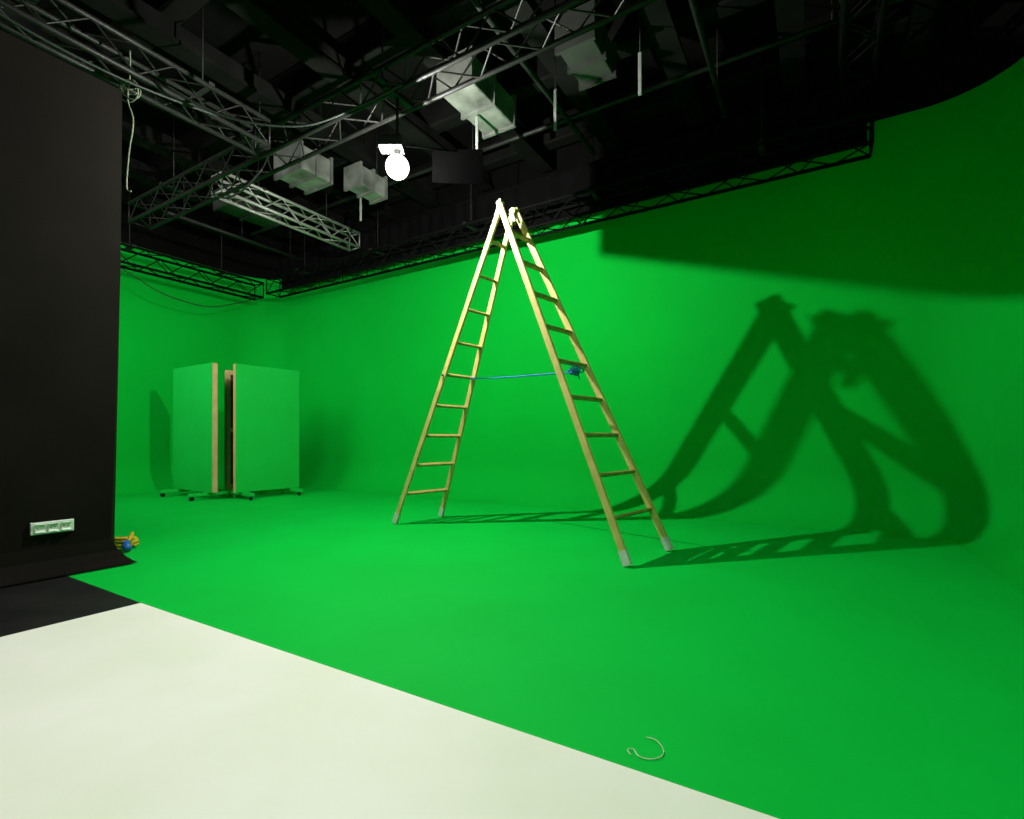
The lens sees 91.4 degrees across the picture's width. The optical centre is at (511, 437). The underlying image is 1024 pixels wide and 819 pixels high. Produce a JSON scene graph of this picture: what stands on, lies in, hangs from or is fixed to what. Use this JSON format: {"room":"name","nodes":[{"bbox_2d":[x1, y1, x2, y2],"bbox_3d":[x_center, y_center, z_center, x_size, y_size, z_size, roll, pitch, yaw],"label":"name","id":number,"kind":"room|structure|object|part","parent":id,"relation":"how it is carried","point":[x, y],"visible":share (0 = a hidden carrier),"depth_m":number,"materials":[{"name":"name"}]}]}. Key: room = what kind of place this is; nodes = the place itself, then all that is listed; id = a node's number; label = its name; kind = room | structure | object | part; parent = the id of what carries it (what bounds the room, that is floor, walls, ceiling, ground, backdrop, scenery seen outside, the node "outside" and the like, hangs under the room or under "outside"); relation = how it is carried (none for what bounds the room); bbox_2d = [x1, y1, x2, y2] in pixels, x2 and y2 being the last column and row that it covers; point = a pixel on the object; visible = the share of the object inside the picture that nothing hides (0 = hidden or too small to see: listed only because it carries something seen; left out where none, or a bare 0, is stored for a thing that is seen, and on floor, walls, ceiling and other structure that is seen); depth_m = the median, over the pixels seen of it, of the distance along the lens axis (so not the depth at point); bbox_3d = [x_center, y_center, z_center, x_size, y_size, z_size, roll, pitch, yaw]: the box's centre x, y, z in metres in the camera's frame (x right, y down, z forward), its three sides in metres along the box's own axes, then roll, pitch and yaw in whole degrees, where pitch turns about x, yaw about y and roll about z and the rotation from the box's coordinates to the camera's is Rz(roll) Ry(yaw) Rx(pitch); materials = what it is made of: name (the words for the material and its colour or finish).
{"room":"studio","nodes":[
{"label":"studio","id":0,"kind":"room"},
{"bbox_2d":[0,30,136,586],"bbox_3d":[-3.923,-0.765,1.320,0.221,3.230,4.976,0,0,31],"label":"wall","id":1,"kind":"structure","parent":0,"point":[61,124],"depth_m":3.13,"materials":[{"name":"black paint"}]},
{"bbox_2d":[30,519,73,535],"bbox_3d":[-2.852,0.549,3.097,0.031,0.075,0.203,0,0,31],"label":"power outlet","id":2,"kind":"object","parent":1,"relation":"attached to","point":[47,527],"visible":1,"depth_m":3.08,"materials":[{"name":"plastic"}]},
{"bbox_2d":[34,524,45,532],"bbox_3d":[-2.878,0.553,3.048,0.025,0.054,0.054,0,0,31],"label":"socket","id":3,"kind":"object","parent":2,"relation":"attached to","point":[38,528],"depth_m":3.05,"materials":[{"name":"plastic"}]},
{"bbox_2d":[48,523,58,531],"bbox_3d":[-2.846,0.553,3.101,0.025,0.054,0.054,0,0,31],"label":"socket","id":4,"kind":"object","parent":2,"relation":"attached to","point":[52,527],"depth_m":3.10,"materials":[{"name":"plastic"}]},
{"bbox_2d":[61,521,71,529],"bbox_3d":[-2.814,0.553,3.154,0.025,0.054,0.054,0,0,31],"label":"socket","id":5,"kind":"object","parent":2,"relation":"attached to","point":[65,525],"depth_m":3.15,"materials":[{"name":"plastic"}]},
{"bbox_2d":[115,243,264,495],"bbox_3d":[-6.193,-1.105,7.135,0.571,3.910,5.752,0,0,32],"label":"wall","id":6,"kind":"structure","parent":0,"point":[159,333],"depth_m":8.31,"materials":[{"name":"green paint"}]},
{"bbox_2d":[11,0,860,226],"bbox_3d":[-3.119,-4.080,2.396,11.220,0.085,11.560,0,0,31],"label":"ceiling","id":7,"kind":"structure","parent":0,"point":[224,29],"depth_m":5.26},
{"bbox_2d":[0,0,270,154],"bbox_3d":[-3.312,-3.416,3.469,0.300,1.227,3.353,0,0,31],"label":"lighting truss","id":8,"kind":"object","parent":7,"relation":"hanging from","point":[205,87],"visible":0.95,"depth_m":3.95,"materials":[{"name":"metal"}]},
{"bbox_3d":[-3.312,-3.543,3.469,0.300,0.972,0.050,0,0,31],"label":"suspension rod","id":9,"kind":"part","parent":8,"relation":"part of","materials":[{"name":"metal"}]},
{"bbox_2d":[0,13,216,116],"bbox_3d":[-3.040,-2.733,3.542,0.068,0.161,1.874,0,0,31],"label":"cable","id":10,"kind":"object","parent":8,"relation":"hanging from","point":[1,14],"visible":1,"depth_m":3.60,"materials":[{"name":"grey rubber"}]},
{"bbox_2d":[119,50,140,191],"bbox_3d":[-2.983,-2.467,3.893,0.186,1.101,0.050,0,0,0],"label":"rope","id":11,"kind":"object","parent":8,"relation":"hanging from","point":[129,79],"visible":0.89,"depth_m":3.89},
{"bbox_3d":[-2.734,-3.543,4.418,0.300,0.972,0.050,0,0,31],"label":"suspension rod","id":12,"kind":"part","parent":8,"relation":"part of","materials":[{"name":"metal"}]},
{"bbox_2d":[90,0,209,65],"bbox_3d":[-2.191,-3.876,3.921,10.710,0.323,0.187,0,0,31],"label":"ceiling beam","id":13,"kind":"structure","parent":7,"relation":"attached to","point":[179,11],"depth_m":4.46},
{"bbox_2d":[121,177,263,300],"bbox_3d":[-5.624,-3.267,7.354,0.320,1.524,4.016,0,0,31],"label":"lighting truss","id":14,"kind":"object","parent":7,"relation":"hanging from","point":[128,247],"visible":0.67,"depth_m":8.02,"materials":[{"name":"metal"}]},
{"bbox_3d":[-5.624,-3.404,7.354,0.320,1.250,0.050,0,0,31],"label":"suspension rod","id":15,"kind":"part","parent":14,"relation":"part of","materials":[{"name":"metal"}]},
{"bbox_2d":[121,268,255,306],"bbox_3d":[-5.145,-2.329,8.058,0.016,0.352,2.131,0,0,31],"label":"cable","id":16,"kind":"object","parent":14,"relation":"hanging from","point":[121,268],"visible":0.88,"depth_m":7.91,"materials":[{"name":"black rubber"}]},
{"bbox_3d":[-4.931,-3.404,8.492,0.320,1.250,0.050,0,0,31],"label":"suspension rod","id":17,"kind":"part","parent":14,"relation":"part of","materials":[{"name":"metal"}]},
{"bbox_2d":[122,154,315,244],"bbox_3d":[-5.339,-3.612,6.236,0.204,0.204,6.630,0,0,31],"label":"ceiling beam","id":18,"kind":"structure","parent":7,"relation":"attached to","point":[138,170],"depth_m":7.06,"materials":[{"name":"black metal"}]},
{"bbox_2d":[167,166,301,259],"bbox_3d":[-4.023,-3.490,7.450,0.050,1.078,1.998,0,0,31],"label":"pipe","id":19,"kind":"object","parent":7,"relation":"hanging from","point":[170,213],"visible":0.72,"depth_m":7.34,"materials":[{"name":"metal"}]},
{"bbox_2d":[122,114,351,233],"bbox_3d":[-4.526,-3.612,5.741,0.204,0.204,6.630,0,0,31],"label":"ceiling beam","id":20,"kind":"structure","parent":7,"relation":"attached to","point":[144,136],"depth_m":6.40,"materials":[{"name":"black metal"}]},
{"bbox_2d":[213,185,280,229],"bbox_3d":[-3.788,-3.595,7.182,0.391,0.867,0.780,0,0,31],"label":"ventilation duct","id":21,"kind":"object","parent":7,"relation":"hanging from","point":[220,205],"visible":0.62,"depth_m":7.10,"materials":[{"name":"metal"}]},
{"bbox_2d":[211,161,359,251],"bbox_3d":[-2.985,-3.471,6.867,0.280,1.116,2.103,0,0,31],"label":"lighting truss","id":22,"kind":"object","parent":7,"relation":"hanging from","point":[258,190],"visible":0.88,"depth_m":6.77,"materials":[{"name":"metal"}]},
{"bbox_3d":[-3.255,-3.588,6.423,0.280,0.881,0.050,0,0,31],"label":"suspension rod","id":23,"kind":"part","parent":22,"relation":"part of","materials":[{"name":"metal"}]},
{"bbox_3d":[-2.714,-3.588,7.312,0.280,0.881,0.050,0,0,31],"label":"suspension rod","id":24,"kind":"part","parent":22,"relation":"part of","materials":[{"name":"metal"}]},
{"bbox_2d":[274,110,332,194],"bbox_3d":[-2.527,-3.566,6.066,0.518,0.926,0.446,0,0,31],"label":"ventilation duct","id":25,"kind":"object","parent":7,"relation":"hanging from","point":[315,173],"visible":0.67,"depth_m":5.98,"materials":[{"name":"metal"}]},
{"bbox_2d":[344,128,387,204],"bbox_3d":[-1.854,-3.557,6.353,0.306,0.944,0.446,0,0,31],"label":"ventilation duct","id":26,"kind":"object","parent":7,"relation":"hanging from","point":[358,179],"visible":0.85,"depth_m":6.26,"materials":[{"name":"metal"}]},
{"bbox_2d":[360,198,361,220],"bbox_3d":[-1.955,-2.957,6.460,0.030,0.304,0.015,0,0,31],"label":"bracket","id":27,"kind":"object","parent":26,"relation":"hanging from","point":[360,198],"visible":1,"depth_m":6.45,"materials":[{"name":"metal"}]},
{"bbox_3d":[-1.723,-3.689,6.373,0.011,0.680,0.011,0,0,0],"label":"hanger rod","id":28,"kind":"part","parent":26,"relation":"part of","materials":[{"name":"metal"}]},
{"bbox_2d":[128,0,657,229],"bbox_3d":[-1.114,-3.416,4.300,8.946,1.227,0.300,0,0,31],"label":"lighting truss","id":29,"kind":"object","parent":7,"relation":"hanging from","point":[567,5],"visible":0.99,"depth_m":4.25,"materials":[{"name":"metal"}]},
{"bbox_3d":[-4.163,-3.543,6.157,0.050,0.972,0.300,0,0,31],"label":"suspension rod","id":30,"kind":"part","parent":29,"relation":"part of","materials":[{"name":"metal"}]},
{"bbox_2d":[209,169,262,198],"bbox_3d":[-3.047,-2.709,5.455,1.029,0.190,0.058,0,0,31],"label":"cable","id":31,"kind":"object","parent":29,"relation":"hanging from","point":[261,170],"visible":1,"depth_m":5.33,"materials":[{"name":"black rubber"}]},
{"bbox_3d":[-2.639,-3.543,5.229,0.050,0.972,0.300,0,0,31],"label":"suspension rod","id":32,"kind":"part","parent":29,"relation":"part of","materials":[{"name":"metal"}]},
{"bbox_2d":[164,83,402,127],"bbox_3d":[-1.816,-2.698,4.061,1.897,0.230,0.215,0,0,0],"label":"cable","id":33,"kind":"object","parent":29,"relation":"hanging from","point":[400,84],"visible":1,"depth_m":4.08,"materials":[{"name":"grey rubber"}]},
{"bbox_3d":[-1.114,-3.543,4.300,0.050,0.972,0.300,0,0,31],"label":"suspension rod","id":34,"kind":"part","parent":29,"relation":"part of","materials":[{"name":"metal"}]},
{"bbox_2d":[378,84,482,184],"bbox_3d":[-0.678,-2.434,4.184,0.842,0.742,0.356,0,0,-9],"label":"lamp","id":35,"kind":"object","parent":29,"relation":"hanging from","point":[453,166],"visible":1,"depth_m":4.15,"materials":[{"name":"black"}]},
{"bbox_2d":[394,149,400,165],"bbox_3d":[-0.939,-2.292,4.097,0.058,0.123,0.060,0,0,0],"label":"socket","id":36,"kind":"object","parent":35,"relation":"attached to","point":[397,152],"depth_m":4.08,"materials":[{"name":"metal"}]},
{"bbox_3d":[-0.702,-2.409,4.158,0.490,0.032,0.012,0,0,-14],"label":"barn door arm","id":37,"kind":"part","parent":35,"relation":"part of"},
{"bbox_3d":[-0.465,-2.290,4.218,0.539,0.453,0.004,0,0,32],"label":"barn door","id":38,"kind":"part","parent":35,"relation":"part of","materials":[{"name":"black metal"}]},
{"bbox_2d":[397,79,399,180],"bbox_3d":[-1.275,-3.458,5.610,0.030,1.137,0.015,0,0,31],"label":"bracket","id":39,"kind":"object","parent":7,"relation":"hanging from","point":[398,169],"visible":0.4,"depth_m":5.61,"materials":[{"name":"metal"}]},
{"bbox_2d":[437,44,515,138],"bbox_3d":[-0.333,-3.617,4.929,0.408,0.824,0.780,0,0,31],"label":"ventilation duct","id":40,"kind":"object","parent":7,"relation":"hanging from","point":[495,108],"visible":0.71,"depth_m":4.83,"materials":[{"name":"metal"}]},
{"bbox_2d":[475,114,477,148],"bbox_3d":[-0.348,-3.034,4.973,0.030,0.389,0.015,0,0,31],"label":"bracket","id":41,"kind":"object","parent":40,"relation":"hanging from","point":[476,116],"visible":0.79,"depth_m":4.97,"materials":[{"name":"metal"}]},
{"bbox_3d":[-0.131,-3.765,4.987,0.011,0.527,0.011,0,0,0],"label":"hanger rod","id":42,"kind":"part","parent":40,"relation":"part of","materials":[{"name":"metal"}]},
{"bbox_2d":[470,0,595,155],"bbox_3d":[-0.224,-3.596,3.719,0.050,0.865,4.420,0,0,31],"label":"pipe","id":43,"kind":"object","parent":7,"relation":"hanging from","point":[479,5],"visible":0.66,"depth_m":4.47,"materials":[{"name":"metal"}]},
{"bbox_2d":[554,0,556,130],"bbox_3d":[0.383,-3.373,4.420,0.030,1.307,0.015,0,0,31],"label":"bracket","id":44,"kind":"object","parent":7,"relation":"hanging from","point":[555,89],"visible":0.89,"depth_m":4.42,"materials":[{"name":"metal"}]},
{"bbox_3d":[0.383,-3.518,4.421,0.011,1.019,0.011,0,0,0],"label":"rod","id":45,"kind":"part","parent":44,"relation":"part of","materials":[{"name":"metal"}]},
{"bbox_2d":[266,32,873,297],"bbox_3d":[-0.558,-3.305,6.808,8.904,1.448,0.320,0,0,31],"label":"lighting truss","id":46,"kind":"object","parent":7,"relation":"hanging from","point":[759,144],"visible":0.95,"depth_m":5.66,"materials":[{"name":"metal"}]},
{"bbox_3d":[-3.593,-3.442,8.655,0.050,1.173,0.320,0,0,31],"label":"suspension rod","id":47,"kind":"part","parent":46,"relation":"part of","materials":[{"name":"metal"}]},
{"bbox_3d":[-2.075,-3.442,7.732,0.050,1.173,0.320,0,0,31],"label":"suspension rod","id":48,"kind":"part","parent":46,"relation":"part of","materials":[{"name":"metal"}]},
{"bbox_3d":[-0.558,-3.442,6.808,0.050,1.173,0.320,0,0,31],"label":"suspension rod","id":49,"kind":"part","parent":46,"relation":"part of","materials":[{"name":"metal"}]},
{"bbox_3d":[0.960,-3.442,5.884,0.050,1.173,0.320,0,0,31],"label":"suspension rod","id":50,"kind":"part","parent":46,"relation":"part of","materials":[{"name":"metal"}]},
{"bbox_3d":[2.477,-3.442,4.960,0.050,1.173,0.320,0,0,31],"label":"suspension rod","id":51,"kind":"part","parent":46,"relation":"part of","materials":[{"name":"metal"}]},
{"bbox_2d":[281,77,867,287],"bbox_3d":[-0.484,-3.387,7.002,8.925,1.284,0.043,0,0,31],"label":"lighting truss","id":52,"kind":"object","parent":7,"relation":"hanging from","point":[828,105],"visible":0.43,"depth_m":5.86,"materials":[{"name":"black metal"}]},
{"bbox_2d":[250,0,903,234],"bbox_3d":[-0.472,-3.711,6.009,9.095,0.636,0.050,0,0,31],"label":"pipe","id":53,"kind":"object","parent":7,"relation":"hanging from","point":[871,8],"visible":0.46,"depth_m":4.83,"materials":[{"name":"metal"}]},
{"bbox_2d":[555,0,616,91],"bbox_3d":[0.647,-3.625,4.333,0.357,0.808,0.530,0,0,31],"label":"ventilation duct","id":54,"kind":"object","parent":7,"relation":"hanging from","point":[591,56],"visible":0.92,"depth_m":4.23,"materials":[{"name":"metal"}]},
{"bbox_2d":[638,11,641,95],"bbox_3d":[1.088,-3.471,4.250,0.030,1.112,0.015,0,0,31],"label":"bracket","id":55,"kind":"object","parent":7,"relation":"hanging from","point":[640,52],"visible":0.95,"depth_m":4.25,"materials":[{"name":"metal"}]},
{"bbox_3d":[1.088,-3.615,4.251,0.011,0.824,0.011,0,0,0],"label":"rod","id":56,"kind":"part","parent":55,"relation":"part of","materials":[{"name":"metal"}]},
{"bbox_2d":[688,0,727,117],"bbox_3d":[0.938,-3.584,3.012,0.050,0.891,4.420,0,0,31],"label":"pipe","id":57,"kind":"object","parent":7,"relation":"hanging from","point":[693,3],"visible":1,"depth_m":4.14,"materials":[{"name":"metal"}]},
{"bbox_2d":[837,0,887,92],"bbox_3d":[1.823,-3.560,2.423,0.300,0.938,4.696,0,0,31],"label":"lighting truss","id":58,"kind":"object","parent":7,"relation":"hanging from","point":[881,7],"visible":1,"depth_m":4.00,"materials":[{"name":"metal"}]},
{"bbox_2d":[0,487,1023,818],"bbox_3d":[-3.238,0.892,2.160,9.699,0.085,10.523,0,0,31],"label":"floor","id":59,"kind":"structure","parent":0,"point":[778,672],"depth_m":1.83,"materials":[{"name":"green paint"}]},
{"bbox_2d":[114,531,138,552],"bbox_3d":[-2.941,0.784,3.820,0.320,0.128,0.191,0,0,28],"label":"cable","id":60,"kind":"object","parent":59,"relation":"on","point":[125,544],"visible":0.75,"depth_m":3.77,"materials":[{"name":"yellow rubber"}]},
{"bbox_2d":[159,363,231,500],"bbox_3d":[-4.541,-0.090,7.169,1.129,1.878,0.560,0,0,33],"label":"rolling partition panel","id":61,"kind":"object","parent":59,"relation":"on","point":[195,388],"visible":1,"depth_m":7.06,"materials":[{"name":"green paint"}]},
{"bbox_3d":[-4.565,-0.139,7.132,1.129,1.778,0.012,0,0,33],"label":"painted panel","id":62,"kind":"part","parent":61,"relation":"part of","materials":[{"name":"green paint"}]},
{"bbox_3d":[-4.543,-0.139,7.167,1.129,1.778,0.070,0,0,33],"label":"timber frame","id":63,"kind":"part","parent":61,"relation":"part of","materials":[{"name":"brown wood"}]},
{"bbox_2d":[224,370,259,493],"bbox_3d":[-3.946,-0.073,7.667,0.320,1.844,0.833,0,0,36],"label":"rolling partition panel","id":64,"kind":"object","parent":59,"relation":"on","point":[228,374],"visible":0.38,"depth_m":7.34,"materials":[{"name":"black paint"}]},
{"bbox_3d":[-3.982,-0.122,7.693,0.012,1.744,0.833,0,0,36],"label":"painted panel","id":65,"kind":"part","parent":64,"relation":"part of","materials":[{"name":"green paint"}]},
{"bbox_3d":[-3.948,-0.122,7.669,0.070,1.744,0.833,0,0,36],"label":"timber frame","id":66,"kind":"part","parent":64,"relation":"part of","materials":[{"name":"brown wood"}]},
{"bbox_2d":[231,364,302,499],"bbox_3d":[-3.546,-0.085,7.251,0.560,1.869,0.923,0,0,37],"label":"rolling partition panel","id":67,"kind":"object","parent":59,"relation":"on","point":[265,399],"visible":1,"depth_m":7.18,"materials":[{"name":"green paint"}]},
{"bbox_3d":[-3.544,-0.135,7.249,0.070,1.770,0.923,0,0,37],"label":"timber frame","id":68,"kind":"part","parent":67,"relation":"part of","materials":[{"name":"brown wood"}]},
{"bbox_2d":[392,198,673,566],"bbox_3d":[0.013,-0.591,4.339,2.610,2.882,0.654,0,0,41],"label":"stepladder","id":69,"kind":"object","parent":59,"relation":"on","point":[514,215],"visible":1,"depth_m":4.14,"materials":[{"name":"brown wood"}]},
{"bbox_3d":[-0.620,-0.592,4.606,1.314,2.879,0.031,0,0,32],"label":"rail","id":70,"kind":"part","parent":69,"relation":"part of","materials":[{"name":"brown wood"}]},
{"bbox_3d":[-0.374,-0.592,4.885,0.031,2.879,1.315,0,0,-38],"label":"rail","id":71,"kind":"part","parent":69,"relation":"part of","materials":[{"name":"brown wood"}]},
{"bbox_3d":[0.323,-0.592,3.770,0.029,2.880,1.363,0,0,-42],"label":"rail","id":72,"kind":"part","parent":69,"relation":"part of","materials":[{"name":"brown wood"}]},
{"bbox_3d":[0.604,-0.592,4.079,1.391,2.880,0.032,0,0,30],"label":"rail","id":73,"kind":"part","parent":69,"relation":"part of","materials":[{"name":"brown wood"}]},
{"bbox_2d":[627,737,663,759],"bbox_3d":[0.369,0.845,1.355,0.106,0.007,0.077,0,0,-41],"label":"scrap","id":74,"kind":"object","parent":59,"relation":"on","point":[646,737],"visible":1,"depth_m":1.34,"materials":[{"name":"white paper"}]},
{"bbox_2d":[121,0,1023,278],"bbox_3d":[-2.100,-3.540,4.030,10.804,0.994,7.251,0,0,31],"label":"wall","id":75,"kind":"structure","parent":0,"point":[968,49],"depth_m":5.37,"materials":[{"name":"black paint"}]},
{"bbox_2d":[0,0,392,221],"bbox_3d":[-3.713,-3.612,5.246,0.204,0.204,6.630,0,0,31],"label":"ceiling beam","id":76,"kind":"structure","parent":75,"relation":"attached to","point":[336,190],"depth_m":5.22,"materials":[{"name":"black metal"}]},
{"bbox_2d":[121,185,281,254],"bbox_3d":[-6.152,-3.612,6.731,0.204,0.204,6.630,0,0,31],"label":"lighting truss","id":77,"kind":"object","parent":75,"relation":"attached to","point":[148,199],"depth_m":8.36,"materials":[{"name":"black metal"}]},
{"bbox_2d":[80,0,439,207],"bbox_3d":[-2.900,-3.612,4.751,0.204,0.204,6.630,0,0,31],"label":"ceiling beam","id":78,"kind":"structure","parent":75,"relation":"attached to","point":[137,16],"depth_m":4.94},
{"bbox_2d":[121,0,495,191],"bbox_3d":[-1.528,-3.876,5.010,10.710,0.323,0.187,0,0,31],"label":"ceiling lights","id":79,"kind":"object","parent":75,"relation":"attached to","point":[362,46],"depth_m":5.00},
{"bbox_2d":[219,0,491,191],"bbox_3d":[-2.087,-3.612,4.256,0.204,0.204,6.630,0,0,31],"label":"ceiling beam","id":80,"kind":"structure","parent":75,"relation":"attached to","point":[267,16],"depth_m":4.72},
{"bbox_2d":[358,0,552,173],"bbox_3d":[-1.273,-3.612,3.761,0.204,0.204,6.630,0,0,31],"label":"ceiling beam","id":81,"kind":"structure","parent":75,"relation":"attached to","point":[397,16],"depth_m":4.45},
{"bbox_2d":[195,0,765,220],"bbox_3d":[-0.909,-3.876,6.027,10.710,0.323,0.187,0,0,31],"label":"ceiling lights","id":82,"kind":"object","parent":75,"relation":"attached to","point":[440,115],"depth_m":5.25},
{"bbox_2d":[496,0,623,151],"bbox_3d":[-0.460,-3.612,3.265,0.204,0.204,6.630,0,0,31],"label":"trim","id":83,"kind":"structure","parent":75,"relation":"attached to","point":[600,123],"depth_m":4.92,"materials":[{"name":"black"}]},
{"bbox_2d":[253,0,996,240],"bbox_3d":[-0.379,-3.876,6.898,10.710,0.323,0.187,0,0,31],"label":"ceiling lights","id":84,"kind":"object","parent":75,"relation":"attached to","point":[822,44],"depth_m":5.33},
{"bbox_2d":[635,0,706,126],"bbox_3d":[0.353,-3.612,2.771,0.204,0.204,6.630,0,0,31],"label":"trim","id":85,"kind":"structure","parent":75,"relation":"attached to","point":[657,17],"depth_m":4.60,"materials":[{"name":"black"}]},
{"bbox_2d":[774,0,806,97],"bbox_3d":[1.166,-3.612,2.275,0.204,0.204,6.630,0,0,31],"label":"trim","id":86,"kind":"structure","parent":75,"relation":"attached to","point":[790,17],"depth_m":4.50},
{"bbox_2d":[900,0,942,60],"bbox_3d":[1.980,-3.612,1.780,0.204,0.204,6.630,0,0,31],"label":"ceiling beam","id":87,"kind":"structure","parent":75,"relation":"attached to","point":[923,15],"depth_m":4.28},
{"bbox_2d":[265,78,993,540],"bbox_3d":[-0.376,-1.105,6.860,10.354,3.910,0.572,0,0,31],"label":"wall","id":88,"kind":"structure","parent":0,"point":[814,350],"depth_m":5.51,"materials":[{"name":"green paint"}]},
{"bbox_2d":[948,57,1023,594],"bbox_3d":[2.207,-1.105,1.275,0.571,3.910,7.027,0,0,31],"label":"wall","id":89,"kind":"structure","parent":0,"point":[997,541],"depth_m":4.09,"materials":[{"name":"green paint"}]}
]}

